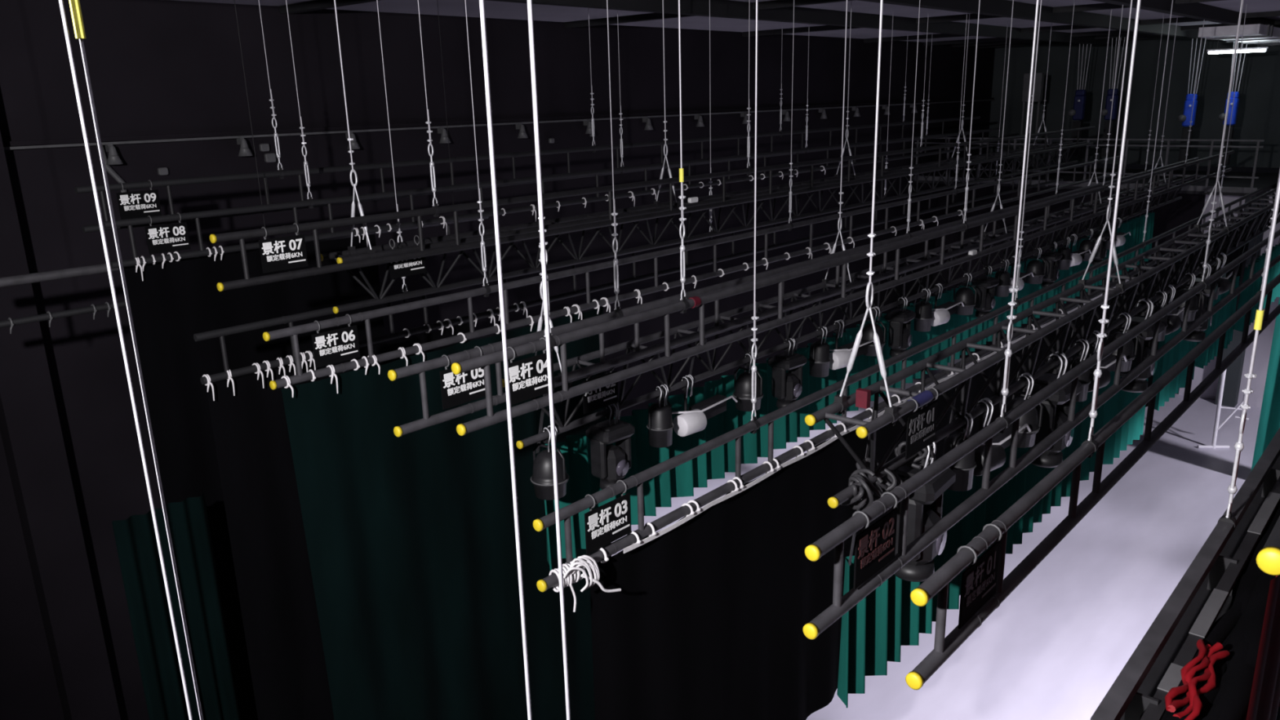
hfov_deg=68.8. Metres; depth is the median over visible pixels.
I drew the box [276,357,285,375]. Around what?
tie
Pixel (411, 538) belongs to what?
stage curtain
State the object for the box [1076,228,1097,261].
lamp
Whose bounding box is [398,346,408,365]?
tie
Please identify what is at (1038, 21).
lifting line
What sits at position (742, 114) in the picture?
wall lamp
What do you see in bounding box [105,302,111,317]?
tie
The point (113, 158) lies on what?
wall lamp
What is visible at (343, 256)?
lighting truss
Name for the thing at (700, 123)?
wall lamp
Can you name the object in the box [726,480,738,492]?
tie
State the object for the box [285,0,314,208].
lifting line
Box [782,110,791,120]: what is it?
wall lamp
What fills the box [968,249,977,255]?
tag
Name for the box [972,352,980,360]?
tie
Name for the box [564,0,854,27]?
ceiling beam
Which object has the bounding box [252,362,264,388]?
tie
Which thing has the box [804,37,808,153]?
lifting line
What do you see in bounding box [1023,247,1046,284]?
lamp
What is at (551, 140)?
junction box
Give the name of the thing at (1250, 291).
curtain
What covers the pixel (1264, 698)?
curtain
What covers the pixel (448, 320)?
tie
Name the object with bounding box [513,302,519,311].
tie
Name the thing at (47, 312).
tie
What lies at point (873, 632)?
curtain
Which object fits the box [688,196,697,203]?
tag
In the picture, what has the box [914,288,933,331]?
spot lamp
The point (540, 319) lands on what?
bridle
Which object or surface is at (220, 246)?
tie
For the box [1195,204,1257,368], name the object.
curtain
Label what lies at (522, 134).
wall lamp
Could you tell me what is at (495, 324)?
tie
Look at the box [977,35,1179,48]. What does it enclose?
trim
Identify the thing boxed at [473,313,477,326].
tie
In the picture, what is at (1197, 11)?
trim
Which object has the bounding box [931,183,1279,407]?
wall
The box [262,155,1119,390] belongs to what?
batten
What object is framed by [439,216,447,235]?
tie
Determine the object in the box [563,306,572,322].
tie
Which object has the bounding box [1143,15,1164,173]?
lifting line
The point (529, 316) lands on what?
tie
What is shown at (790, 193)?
lifting line
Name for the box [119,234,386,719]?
stage curtain
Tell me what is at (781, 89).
lifting line
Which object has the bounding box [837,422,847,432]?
tie
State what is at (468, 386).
sign
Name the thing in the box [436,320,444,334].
tie
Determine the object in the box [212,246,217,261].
tie
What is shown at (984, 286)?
lamp
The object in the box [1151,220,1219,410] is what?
curtain
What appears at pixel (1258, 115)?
wall
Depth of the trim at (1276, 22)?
22.77 m
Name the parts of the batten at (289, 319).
post, post, post, post, post, post, post, post, post, post, post, post, post, post, post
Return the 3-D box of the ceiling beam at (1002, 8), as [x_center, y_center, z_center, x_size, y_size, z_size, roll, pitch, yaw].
[3.578,-4.671,12.039,0.160,0.210,42.000,12,21,40]
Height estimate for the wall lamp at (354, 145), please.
0.240 m
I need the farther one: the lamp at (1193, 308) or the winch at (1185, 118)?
the winch at (1185, 118)
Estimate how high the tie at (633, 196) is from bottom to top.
0.218 m
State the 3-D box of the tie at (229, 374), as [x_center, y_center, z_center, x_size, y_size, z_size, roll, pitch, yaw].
[-3.382,0.184,7.692,0.056,0.218,0.114,-13,19,-34]
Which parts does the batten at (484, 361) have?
post, post, post, post, post, post, post, post, post, post, post, post, post, post, post, post, post, post, post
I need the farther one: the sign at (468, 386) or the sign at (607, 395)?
the sign at (607, 395)
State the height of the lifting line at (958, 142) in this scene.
2.868 m
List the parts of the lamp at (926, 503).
arm, arm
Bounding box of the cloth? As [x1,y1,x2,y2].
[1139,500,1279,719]
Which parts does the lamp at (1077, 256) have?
frame rod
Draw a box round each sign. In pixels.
[115,179,161,219]
[144,212,191,254]
[258,222,307,273]
[311,314,359,368]
[389,235,426,279]
[439,346,485,409]
[506,337,554,404]
[582,366,617,413]
[584,480,631,555]
[852,491,897,589]
[904,386,938,459]
[956,523,1002,628]
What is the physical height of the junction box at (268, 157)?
0.112 m
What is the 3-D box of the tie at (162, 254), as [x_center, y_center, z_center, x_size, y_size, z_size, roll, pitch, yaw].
[-4.406,-0.918,8.630,0.044,0.134,0.111,-13,19,-34]
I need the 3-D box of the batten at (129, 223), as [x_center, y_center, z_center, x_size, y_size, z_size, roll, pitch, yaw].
[2.022,-3.224,15.503,0.068,0.426,20.250,12,21,40]
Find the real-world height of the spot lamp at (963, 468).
0.521 m
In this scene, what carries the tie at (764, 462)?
attached to the batten at (539, 524)
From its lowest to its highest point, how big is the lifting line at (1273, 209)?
3.138 m
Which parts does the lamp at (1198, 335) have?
arm, arm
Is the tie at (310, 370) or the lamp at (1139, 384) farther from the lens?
the lamp at (1139, 384)
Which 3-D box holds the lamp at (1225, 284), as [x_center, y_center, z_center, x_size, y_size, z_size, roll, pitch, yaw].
[7.517,-1.149,12.022,0.238,0.521,0.812,11,20,38]
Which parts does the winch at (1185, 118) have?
motor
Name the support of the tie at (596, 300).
attached to the batten at (300, 377)
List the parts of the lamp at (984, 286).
arm, arm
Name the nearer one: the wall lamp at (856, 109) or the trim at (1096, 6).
the trim at (1096, 6)
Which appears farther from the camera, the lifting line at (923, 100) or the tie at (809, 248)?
the lifting line at (923, 100)
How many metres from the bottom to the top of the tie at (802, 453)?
0.096 m
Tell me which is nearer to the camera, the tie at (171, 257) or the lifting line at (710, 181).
the tie at (171, 257)
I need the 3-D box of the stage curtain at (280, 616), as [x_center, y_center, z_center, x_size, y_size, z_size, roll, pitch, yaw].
[-2.549,2.606,9.275,0.081,5.589,2.670,12,21,40]
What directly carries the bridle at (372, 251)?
hanging from the ceiling
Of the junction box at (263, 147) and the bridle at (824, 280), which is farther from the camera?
the junction box at (263, 147)
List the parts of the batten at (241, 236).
post, post, post, post, post, post, post, post, post, post, post, post, post, post, post, post, post, post, post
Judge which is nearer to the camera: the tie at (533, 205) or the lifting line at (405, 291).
the lifting line at (405, 291)
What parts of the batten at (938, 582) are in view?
post, post, post, post, post, post, post, post, post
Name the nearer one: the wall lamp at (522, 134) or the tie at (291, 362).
the tie at (291, 362)
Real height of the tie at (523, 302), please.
0.218 m
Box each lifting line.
[258,0,284,178]
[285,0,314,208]
[376,0,408,302]
[417,0,439,217]
[464,0,490,297]
[537,216,555,351]
[588,13,596,152]
[606,0,622,318]
[617,9,625,173]
[678,0,688,313]
[708,0,712,239]
[746,22,751,175]
[748,0,759,434]
[779,22,782,136]
[787,0,794,231]
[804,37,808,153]
[883,8,893,203]
[902,31,908,126]
[905,0,919,239]
[919,8,928,152]
[925,37,932,139]
[954,13,967,195]
[961,0,980,231]
[995,0,1039,433]
[995,21,1008,179]
[1013,0,1041,309]
[1028,21,1039,137]
[1054,0,1075,198]
[1081,0,1141,457]
[1101,4,1123,191]
[1141,0,1173,248]
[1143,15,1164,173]
[1184,19,1204,166]
[1199,0,1242,291]
[1217,3,1247,211]
[1217,175,1279,530]
[1256,168,1279,301]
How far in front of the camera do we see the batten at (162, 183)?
11.13 m
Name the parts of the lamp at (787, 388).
arm, arm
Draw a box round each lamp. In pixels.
[104,142,123,164]
[236,136,253,156]
[345,131,359,149]
[437,126,450,143]
[515,122,528,137]
[530,425,568,500]
[583,119,595,133]
[585,403,635,489]
[642,116,653,129]
[646,383,674,447]
[671,374,737,436]
[694,114,704,126]
[733,352,763,411]
[740,111,750,124]
[768,337,807,408]
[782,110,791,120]
[808,325,831,377]
[818,107,827,119]
[829,319,874,369]
[852,106,860,116]
[859,306,885,355]
[882,105,890,115]
[883,441,955,582]
[884,296,915,356]
[910,103,917,112]
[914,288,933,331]
[931,283,964,326]
[942,411,976,491]
[952,273,977,315]
[971,266,999,317]
[973,397,1031,475]
[994,259,1010,297]
[998,373,1043,448]
[1008,255,1034,293]
[1020,351,1082,467]
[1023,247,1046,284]
[1040,241,1062,287]
[1057,236,1071,270]
[1065,338,1091,401]
[1069,234,1091,266]
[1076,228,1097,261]
[1088,330,1127,391]
[1090,223,1110,265]
[1102,311,1138,372]
[1104,225,1116,249]
[1114,297,1164,392]
[1115,217,1130,247]
[1145,289,1168,341]
[1164,284,1185,334]
[1168,271,1201,321]
[1180,262,1217,342]
[1201,256,1221,300]
[1206,40,1268,53]
[1217,252,1232,295]
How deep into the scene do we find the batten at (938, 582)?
4.71 m
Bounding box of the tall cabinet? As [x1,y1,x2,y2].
[1017,72,1044,173]
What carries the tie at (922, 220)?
attached to the batten at (300, 377)
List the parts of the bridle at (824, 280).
bridle leg, bridle leg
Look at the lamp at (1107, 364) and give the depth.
8.22 m
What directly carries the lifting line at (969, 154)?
hanging from the ceiling
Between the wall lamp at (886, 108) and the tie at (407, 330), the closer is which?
the tie at (407, 330)
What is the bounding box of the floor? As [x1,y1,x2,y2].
[611,358,1261,719]
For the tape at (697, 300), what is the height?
0.076 m
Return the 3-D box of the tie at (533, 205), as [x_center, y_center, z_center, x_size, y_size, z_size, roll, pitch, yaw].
[-1.366,-1.874,11.905,0.056,0.218,0.114,-11,18,-30]
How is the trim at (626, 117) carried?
attached to the wall at (1258, 115)
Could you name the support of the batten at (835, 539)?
hanging from the lifting line at (1008, 352)
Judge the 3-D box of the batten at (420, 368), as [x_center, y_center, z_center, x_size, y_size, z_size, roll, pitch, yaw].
[5.244,-1.943,12.885,0.068,0.426,20.266,12,21,40]
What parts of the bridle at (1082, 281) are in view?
bridle leg, bridle leg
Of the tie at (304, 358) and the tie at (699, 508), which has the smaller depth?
the tie at (699, 508)
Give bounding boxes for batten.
[0,0,488,328]
[75,115,980,232]
[102,128,1001,268]
[193,162,1062,384]
[209,125,1095,291]
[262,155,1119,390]
[387,157,1199,437]
[451,150,1234,435]
[533,188,1262,591]
[802,229,1279,639]
[905,273,1279,689]
[1256,515,1279,575]
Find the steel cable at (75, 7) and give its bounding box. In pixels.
[68,0,203,719]
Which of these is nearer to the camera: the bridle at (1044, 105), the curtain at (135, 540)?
the curtain at (135, 540)
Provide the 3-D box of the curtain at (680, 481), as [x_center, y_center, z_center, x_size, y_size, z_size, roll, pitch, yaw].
[5.151,-1.072,13.796,0.286,1.720,17.887,12,21,40]
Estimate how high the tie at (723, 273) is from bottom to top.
0.096 m
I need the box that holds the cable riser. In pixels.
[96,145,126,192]
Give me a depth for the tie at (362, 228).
10.11 m
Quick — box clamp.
[855,387,871,408]
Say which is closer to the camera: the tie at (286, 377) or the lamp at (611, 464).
the tie at (286, 377)
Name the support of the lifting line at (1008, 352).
hanging from the ceiling
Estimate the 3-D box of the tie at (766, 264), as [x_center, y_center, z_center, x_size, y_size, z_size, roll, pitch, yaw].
[1.481,-1.146,11.104,0.111,0.134,0.044,13,21,42]
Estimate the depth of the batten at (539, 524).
6.57 m
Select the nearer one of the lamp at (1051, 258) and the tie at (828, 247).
the tie at (828, 247)
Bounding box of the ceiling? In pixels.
[172,0,1279,42]
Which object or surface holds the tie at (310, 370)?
attached to the batten at (300, 377)
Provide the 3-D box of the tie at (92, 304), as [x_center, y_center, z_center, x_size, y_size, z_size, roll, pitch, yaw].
[-4.984,-0.443,8.517,0.111,0.134,0.044,12,21,40]
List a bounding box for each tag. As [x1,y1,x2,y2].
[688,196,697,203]
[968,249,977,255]
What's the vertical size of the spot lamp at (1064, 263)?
0.521 m
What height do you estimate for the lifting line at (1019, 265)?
3.486 m
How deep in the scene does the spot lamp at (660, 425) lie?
7.90 m
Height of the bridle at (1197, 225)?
3.009 m
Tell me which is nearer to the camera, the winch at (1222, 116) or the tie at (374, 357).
the tie at (374, 357)
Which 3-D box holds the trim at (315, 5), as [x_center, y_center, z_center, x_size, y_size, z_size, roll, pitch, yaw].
[3.236,-2.851,5.356,27.000,0.090,0.140,12,21,40]
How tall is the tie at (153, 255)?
0.096 m
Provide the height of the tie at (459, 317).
0.096 m
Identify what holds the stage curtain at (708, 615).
hanging from the batten at (539, 524)
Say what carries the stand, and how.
on the floor
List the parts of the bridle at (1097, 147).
bridle leg, bridle leg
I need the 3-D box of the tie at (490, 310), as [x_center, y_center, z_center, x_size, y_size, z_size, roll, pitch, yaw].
[-1.546,-0.418,9.665,0.056,0.218,0.114,-15,21,-40]
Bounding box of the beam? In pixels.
[1090,427,1279,719]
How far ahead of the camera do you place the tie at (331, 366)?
7.00 m
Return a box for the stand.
[1197,369,1248,448]
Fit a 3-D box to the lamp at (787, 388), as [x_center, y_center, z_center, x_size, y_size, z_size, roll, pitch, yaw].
[1.480,0.135,9.391,0.340,0.721,0.272,-16,21,-41]
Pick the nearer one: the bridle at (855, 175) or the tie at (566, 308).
the tie at (566, 308)
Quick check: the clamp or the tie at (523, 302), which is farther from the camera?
the tie at (523, 302)
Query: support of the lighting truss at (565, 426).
hanging from the bridle at (1000, 164)
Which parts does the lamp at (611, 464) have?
arm, arm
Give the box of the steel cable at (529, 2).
[527,0,570,719]
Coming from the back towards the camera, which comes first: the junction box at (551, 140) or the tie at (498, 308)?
the junction box at (551, 140)
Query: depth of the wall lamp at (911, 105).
25.21 m
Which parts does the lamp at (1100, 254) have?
arm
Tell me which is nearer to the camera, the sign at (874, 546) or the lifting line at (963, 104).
the sign at (874, 546)
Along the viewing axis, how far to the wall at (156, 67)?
13.46 m
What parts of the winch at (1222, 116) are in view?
motor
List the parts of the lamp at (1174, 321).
frame rod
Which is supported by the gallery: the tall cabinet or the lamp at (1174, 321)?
the tall cabinet
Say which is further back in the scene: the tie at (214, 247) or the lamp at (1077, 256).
the lamp at (1077, 256)
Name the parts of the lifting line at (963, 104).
bridle leg, bridle leg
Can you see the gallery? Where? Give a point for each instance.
(1234, 184)
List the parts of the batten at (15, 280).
post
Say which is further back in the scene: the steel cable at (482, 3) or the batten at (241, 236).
the batten at (241, 236)
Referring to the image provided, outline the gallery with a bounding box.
[913,137,1279,196]
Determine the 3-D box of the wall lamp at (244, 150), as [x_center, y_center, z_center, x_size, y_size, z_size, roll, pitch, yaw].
[-5.039,-2.717,11.877,0.219,0.240,0.179,12,21,40]
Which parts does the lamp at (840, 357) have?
frame rod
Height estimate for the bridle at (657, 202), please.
2.556 m
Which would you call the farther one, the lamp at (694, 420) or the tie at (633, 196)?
the tie at (633, 196)
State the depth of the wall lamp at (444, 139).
14.06 m
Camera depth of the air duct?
18.38 m
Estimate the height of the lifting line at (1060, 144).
2.878 m
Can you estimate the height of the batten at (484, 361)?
0.426 m
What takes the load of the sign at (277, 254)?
hanging from the batten at (241, 236)
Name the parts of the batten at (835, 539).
post, post, post, post, post, post, post, post, post, post, post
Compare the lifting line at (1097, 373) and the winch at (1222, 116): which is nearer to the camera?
the lifting line at (1097, 373)
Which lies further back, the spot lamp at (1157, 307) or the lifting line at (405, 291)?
the spot lamp at (1157, 307)
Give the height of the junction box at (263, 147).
0.096 m
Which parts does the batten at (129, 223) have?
post, post, post, post, post, post, post, post, post, post, post, post, post, post, post, post, post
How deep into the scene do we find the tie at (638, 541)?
5.54 m
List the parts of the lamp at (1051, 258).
arm, arm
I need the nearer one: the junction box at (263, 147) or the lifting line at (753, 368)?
the lifting line at (753, 368)
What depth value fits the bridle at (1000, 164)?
12.61 m
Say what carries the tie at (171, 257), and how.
attached to the batten at (129, 223)
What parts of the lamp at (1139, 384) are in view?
arm, arm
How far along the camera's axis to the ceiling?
15.12 m
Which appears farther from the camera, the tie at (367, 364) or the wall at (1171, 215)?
the wall at (1171, 215)
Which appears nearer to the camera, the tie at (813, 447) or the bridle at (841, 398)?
the bridle at (841, 398)
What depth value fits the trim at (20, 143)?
13.36 m
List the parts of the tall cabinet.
leg, leg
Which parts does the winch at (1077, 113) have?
motor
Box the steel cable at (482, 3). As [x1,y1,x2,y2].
[479,0,532,719]
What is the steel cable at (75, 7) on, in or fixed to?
hanging from the ceiling
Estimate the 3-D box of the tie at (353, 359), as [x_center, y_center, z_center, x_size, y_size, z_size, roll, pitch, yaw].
[-2.185,0.036,7.166,0.099,0.096,0.024,9,19,33]
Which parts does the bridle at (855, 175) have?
bridle leg, bridle leg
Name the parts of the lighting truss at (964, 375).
cable coil, cable coil, cable coil, cable coil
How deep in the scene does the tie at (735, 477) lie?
6.29 m
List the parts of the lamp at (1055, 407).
arm, arm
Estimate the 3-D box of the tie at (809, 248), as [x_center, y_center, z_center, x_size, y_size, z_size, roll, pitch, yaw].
[2.126,-1.317,11.807,0.056,0.218,0.114,-10,18,-27]
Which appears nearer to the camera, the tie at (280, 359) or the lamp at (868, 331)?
the tie at (280, 359)
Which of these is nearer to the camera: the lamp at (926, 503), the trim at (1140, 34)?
the lamp at (926, 503)
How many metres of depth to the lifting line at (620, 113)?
12.88 m
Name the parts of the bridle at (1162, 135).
bridle leg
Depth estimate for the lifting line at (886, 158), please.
15.35 m
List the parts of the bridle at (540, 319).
bridle leg, bridle leg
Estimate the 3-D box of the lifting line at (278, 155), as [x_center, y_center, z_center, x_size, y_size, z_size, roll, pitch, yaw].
[-3.831,-2.880,9.655,0.074,1.990,0.059,12,21,40]
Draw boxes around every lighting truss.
[320,140,1086,313]
[502,175,1192,448]
[804,187,1279,509]
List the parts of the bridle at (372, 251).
bridle leg, bridle leg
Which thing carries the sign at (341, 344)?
hanging from the batten at (300, 377)
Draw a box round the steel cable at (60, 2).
[58,0,192,719]
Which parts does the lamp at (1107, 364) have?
frame rod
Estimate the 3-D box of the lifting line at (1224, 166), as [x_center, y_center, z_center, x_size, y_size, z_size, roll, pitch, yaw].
[10.205,-4.288,16.110,0.074,3.486,0.058,12,21,40]
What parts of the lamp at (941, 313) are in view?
frame rod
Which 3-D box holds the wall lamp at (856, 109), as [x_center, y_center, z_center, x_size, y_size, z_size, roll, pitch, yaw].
[5.330,-6.120,23.024,0.219,0.240,0.179,12,21,40]
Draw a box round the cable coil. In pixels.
[862,457,902,492]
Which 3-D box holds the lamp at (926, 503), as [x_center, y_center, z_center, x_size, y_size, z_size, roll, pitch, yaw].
[1.745,0.920,5.900,0.354,0.937,0.442,10,20,36]
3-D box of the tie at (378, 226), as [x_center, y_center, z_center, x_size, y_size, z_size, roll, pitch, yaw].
[-2.885,-1.416,10.259,0.111,0.134,0.044,8,18,30]
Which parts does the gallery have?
post, post, post, post, post, post, rail, rail, rail, post, post, post, post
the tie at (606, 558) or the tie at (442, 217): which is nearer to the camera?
the tie at (606, 558)
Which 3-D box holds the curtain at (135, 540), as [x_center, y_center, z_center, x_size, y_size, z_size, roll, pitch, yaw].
[-4.163,3.405,8.817,0.194,4.380,0.780,12,21,40]
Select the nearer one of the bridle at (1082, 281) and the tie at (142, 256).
the bridle at (1082, 281)
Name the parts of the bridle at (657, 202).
bridle leg, bridle leg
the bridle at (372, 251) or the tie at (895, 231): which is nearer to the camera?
the bridle at (372, 251)
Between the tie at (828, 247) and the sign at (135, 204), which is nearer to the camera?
the sign at (135, 204)
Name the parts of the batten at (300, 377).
post, post, post, post, post, post, post, post, post, post, post, post, post, post, post, post, post, post, post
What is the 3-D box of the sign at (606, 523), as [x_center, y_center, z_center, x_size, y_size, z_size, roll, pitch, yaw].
[-0.191,0.892,5.375,0.085,0.347,0.372,12,21,40]
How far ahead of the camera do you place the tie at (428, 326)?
9.08 m
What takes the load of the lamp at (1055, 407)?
hanging from the lighting truss at (964, 375)
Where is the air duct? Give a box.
[1198,23,1279,46]
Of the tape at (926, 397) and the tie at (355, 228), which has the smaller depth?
the tape at (926, 397)
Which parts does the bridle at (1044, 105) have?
bridle leg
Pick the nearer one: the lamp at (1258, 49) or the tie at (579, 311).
the tie at (579, 311)
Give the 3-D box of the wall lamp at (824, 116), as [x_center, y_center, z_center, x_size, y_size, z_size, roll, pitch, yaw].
[4.293,-5.780,21.909,0.219,0.240,0.179,12,21,40]
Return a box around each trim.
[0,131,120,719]
[2,97,994,146]
[3,99,995,150]
[279,0,380,13]
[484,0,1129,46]
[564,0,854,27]
[742,0,1226,36]
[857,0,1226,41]
[863,10,1279,42]
[923,20,1279,45]
[951,32,1158,47]
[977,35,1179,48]
[1092,0,1279,27]
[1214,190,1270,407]
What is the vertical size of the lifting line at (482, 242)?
2.868 m
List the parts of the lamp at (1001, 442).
frame rod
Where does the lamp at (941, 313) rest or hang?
hanging from the lighting truss at (565, 426)
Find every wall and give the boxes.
[0,0,1026,719]
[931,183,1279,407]
[988,37,1279,168]
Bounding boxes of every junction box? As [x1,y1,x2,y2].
[157,167,168,175]
[258,143,270,151]
[263,153,276,162]
[548,137,554,142]
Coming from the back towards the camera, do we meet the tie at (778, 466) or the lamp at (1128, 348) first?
the lamp at (1128, 348)
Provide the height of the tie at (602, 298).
0.218 m
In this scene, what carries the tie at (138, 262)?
attached to the batten at (129, 223)
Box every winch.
[1067,43,1091,155]
[1099,37,1124,156]
[1177,37,1206,162]
[1217,41,1247,164]
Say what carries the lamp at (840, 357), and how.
hanging from the lighting truss at (565, 426)
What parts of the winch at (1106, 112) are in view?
motor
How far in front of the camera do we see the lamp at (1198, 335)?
11.11 m
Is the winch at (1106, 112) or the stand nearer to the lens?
the stand
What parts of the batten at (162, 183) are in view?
post, post, post, post, post, post, post, post, post, post, post, post, post, post, post, post, post, post, post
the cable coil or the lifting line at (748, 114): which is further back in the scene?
the lifting line at (748, 114)
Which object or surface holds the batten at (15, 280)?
hanging from the ceiling
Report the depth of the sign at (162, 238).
8.62 m
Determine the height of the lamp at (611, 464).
0.721 m
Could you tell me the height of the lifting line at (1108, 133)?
2.724 m
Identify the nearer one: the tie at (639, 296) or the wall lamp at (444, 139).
the tie at (639, 296)
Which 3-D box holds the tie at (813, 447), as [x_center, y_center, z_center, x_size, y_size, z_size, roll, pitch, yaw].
[1.259,0.639,6.960,0.099,0.096,0.024,11,20,37]
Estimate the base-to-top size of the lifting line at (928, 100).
2.268 m
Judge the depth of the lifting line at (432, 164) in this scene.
8.12 m
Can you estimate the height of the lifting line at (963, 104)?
2.556 m
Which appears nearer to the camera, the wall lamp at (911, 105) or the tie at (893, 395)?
the tie at (893, 395)
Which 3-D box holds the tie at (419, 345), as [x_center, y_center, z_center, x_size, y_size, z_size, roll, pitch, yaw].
[-1.795,-0.060,7.587,0.110,0.159,0.041,10,19,35]
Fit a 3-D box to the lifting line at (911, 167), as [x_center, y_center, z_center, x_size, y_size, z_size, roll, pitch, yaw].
[2.947,-2.707,10.036,0.074,2.878,0.059,12,21,40]
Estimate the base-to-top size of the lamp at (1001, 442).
0.521 m
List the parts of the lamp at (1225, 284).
frame rod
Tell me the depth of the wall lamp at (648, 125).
17.40 m
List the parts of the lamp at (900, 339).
arm, arm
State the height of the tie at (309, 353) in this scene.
0.218 m
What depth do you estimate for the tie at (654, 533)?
5.64 m
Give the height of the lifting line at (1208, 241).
3.106 m
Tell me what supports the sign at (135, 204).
hanging from the batten at (162, 183)
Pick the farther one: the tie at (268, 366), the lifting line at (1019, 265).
the lifting line at (1019, 265)
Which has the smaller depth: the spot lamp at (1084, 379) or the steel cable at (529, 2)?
the steel cable at (529, 2)
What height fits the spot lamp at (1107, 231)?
0.521 m
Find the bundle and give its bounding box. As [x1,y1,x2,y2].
[548,555,621,612]
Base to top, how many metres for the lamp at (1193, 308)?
0.541 m
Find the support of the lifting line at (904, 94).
hanging from the ceiling
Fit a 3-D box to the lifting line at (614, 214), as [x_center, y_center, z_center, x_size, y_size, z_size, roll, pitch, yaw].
[-0.204,-1.673,6.649,0.074,2.878,0.059,12,21,40]
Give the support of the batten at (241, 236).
hanging from the lifting line at (432, 164)
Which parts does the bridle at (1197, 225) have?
bridle leg, bridle leg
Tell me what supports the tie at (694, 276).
attached to the batten at (300, 377)
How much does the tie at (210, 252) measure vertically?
0.096 m
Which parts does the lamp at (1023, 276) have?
frame rod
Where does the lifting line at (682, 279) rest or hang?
hanging from the ceiling
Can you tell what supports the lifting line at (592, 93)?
hanging from the ceiling
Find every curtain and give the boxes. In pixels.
[111,493,240,719]
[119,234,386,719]
[205,323,470,719]
[281,306,611,719]
[536,186,1161,570]
[590,214,1250,719]
[836,279,1122,707]
[1102,251,1171,464]
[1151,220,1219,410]
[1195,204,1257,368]
[1233,196,1279,332]
[1246,575,1279,719]
[1250,297,1279,471]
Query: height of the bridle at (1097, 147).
3.279 m
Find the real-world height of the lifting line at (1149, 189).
3.486 m
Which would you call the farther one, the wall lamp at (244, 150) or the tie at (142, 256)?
the wall lamp at (244, 150)
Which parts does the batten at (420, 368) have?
post, post, post, post, post, post, post, post, post, post, post, post, post, post, post, post, post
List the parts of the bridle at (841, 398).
bridle leg, bridle leg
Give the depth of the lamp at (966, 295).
12.36 m
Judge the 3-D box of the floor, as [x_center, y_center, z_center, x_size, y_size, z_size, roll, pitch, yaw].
[7.059,4.706,11.664,27.600,0.120,43.200,12,21,40]
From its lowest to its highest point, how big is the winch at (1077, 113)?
3.060 m
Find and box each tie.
[8,317,13,333]
[46,311,53,327]
[90,303,97,319]
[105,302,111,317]
[135,257,143,280]
[140,255,146,271]
[151,254,155,264]
[161,253,165,268]
[167,252,173,262]
[173,251,181,261]
[202,373,214,400]
[206,247,212,257]
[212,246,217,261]
[218,245,224,260]
[226,368,235,395]
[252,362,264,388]
[262,360,273,380]
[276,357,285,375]
[280,375,293,397]
[285,355,296,375]
[299,352,307,372]
[304,351,315,370]
[308,368,315,381]
[326,364,337,393]
[351,358,359,370]
[353,227,360,242]
[360,226,368,247]
[361,355,369,374]
[367,355,380,374]
[373,224,381,237]
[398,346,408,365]
[403,328,410,337]
[413,343,424,361]
[423,324,431,333]
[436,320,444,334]
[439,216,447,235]
[444,319,453,334]
[456,315,462,325]
[457,332,466,343]
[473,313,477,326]
[486,309,495,324]
[493,323,501,333]
[496,306,500,320]
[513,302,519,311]
[520,301,527,317]
[527,315,533,331]
[530,204,536,221]
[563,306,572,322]
[571,304,582,319]
[592,299,599,314]
[597,547,608,563]
[600,297,610,312]
[626,531,640,544]
[628,191,635,204]
[634,288,642,303]
[644,522,656,536]
[662,282,669,291]
[680,502,694,516]
[687,500,701,511]
[691,275,697,288]
[717,268,724,276]
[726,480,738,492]
[732,476,743,488]
[761,257,768,269]
[762,461,773,473]
[773,457,780,468]
[791,445,804,457]
[803,440,815,451]
[805,247,812,258]
[823,242,831,253]
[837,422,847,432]
[847,236,854,248]
[890,226,897,235]
[891,394,901,403]
[919,219,924,229]
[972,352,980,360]
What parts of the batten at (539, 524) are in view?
post, post, post, post, post, post, post, post, post, post, post, post, post, post, post, post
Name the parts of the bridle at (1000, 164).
bridle leg, bridle leg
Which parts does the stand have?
arm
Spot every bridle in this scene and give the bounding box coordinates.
[333,0,377,257]
[526,0,568,386]
[653,0,679,208]
[822,0,854,292]
[832,0,898,426]
[834,0,857,180]
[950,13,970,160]
[983,0,1013,241]
[1031,22,1052,148]
[1077,0,1133,296]
[1079,8,1111,209]
[1146,15,1177,188]
[1193,0,1244,235]
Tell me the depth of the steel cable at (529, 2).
2.03 m
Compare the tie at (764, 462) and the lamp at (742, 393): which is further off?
the lamp at (742, 393)
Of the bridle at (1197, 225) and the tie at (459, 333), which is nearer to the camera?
the tie at (459, 333)
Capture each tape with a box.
[688,296,700,308]
[906,390,933,410]
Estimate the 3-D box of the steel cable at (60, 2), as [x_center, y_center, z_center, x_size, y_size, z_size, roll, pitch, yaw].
[-1.207,2.577,3.042,0.008,9.060,0.008,12,21,40]
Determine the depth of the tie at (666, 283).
9.78 m
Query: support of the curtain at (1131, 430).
hanging from the lighting truss at (964, 375)
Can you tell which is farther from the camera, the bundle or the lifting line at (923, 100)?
the lifting line at (923, 100)
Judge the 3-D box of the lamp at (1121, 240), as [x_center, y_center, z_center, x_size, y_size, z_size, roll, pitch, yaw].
[8.952,-2.402,17.356,0.238,0.521,0.812,11,20,39]
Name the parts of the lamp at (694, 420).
frame rod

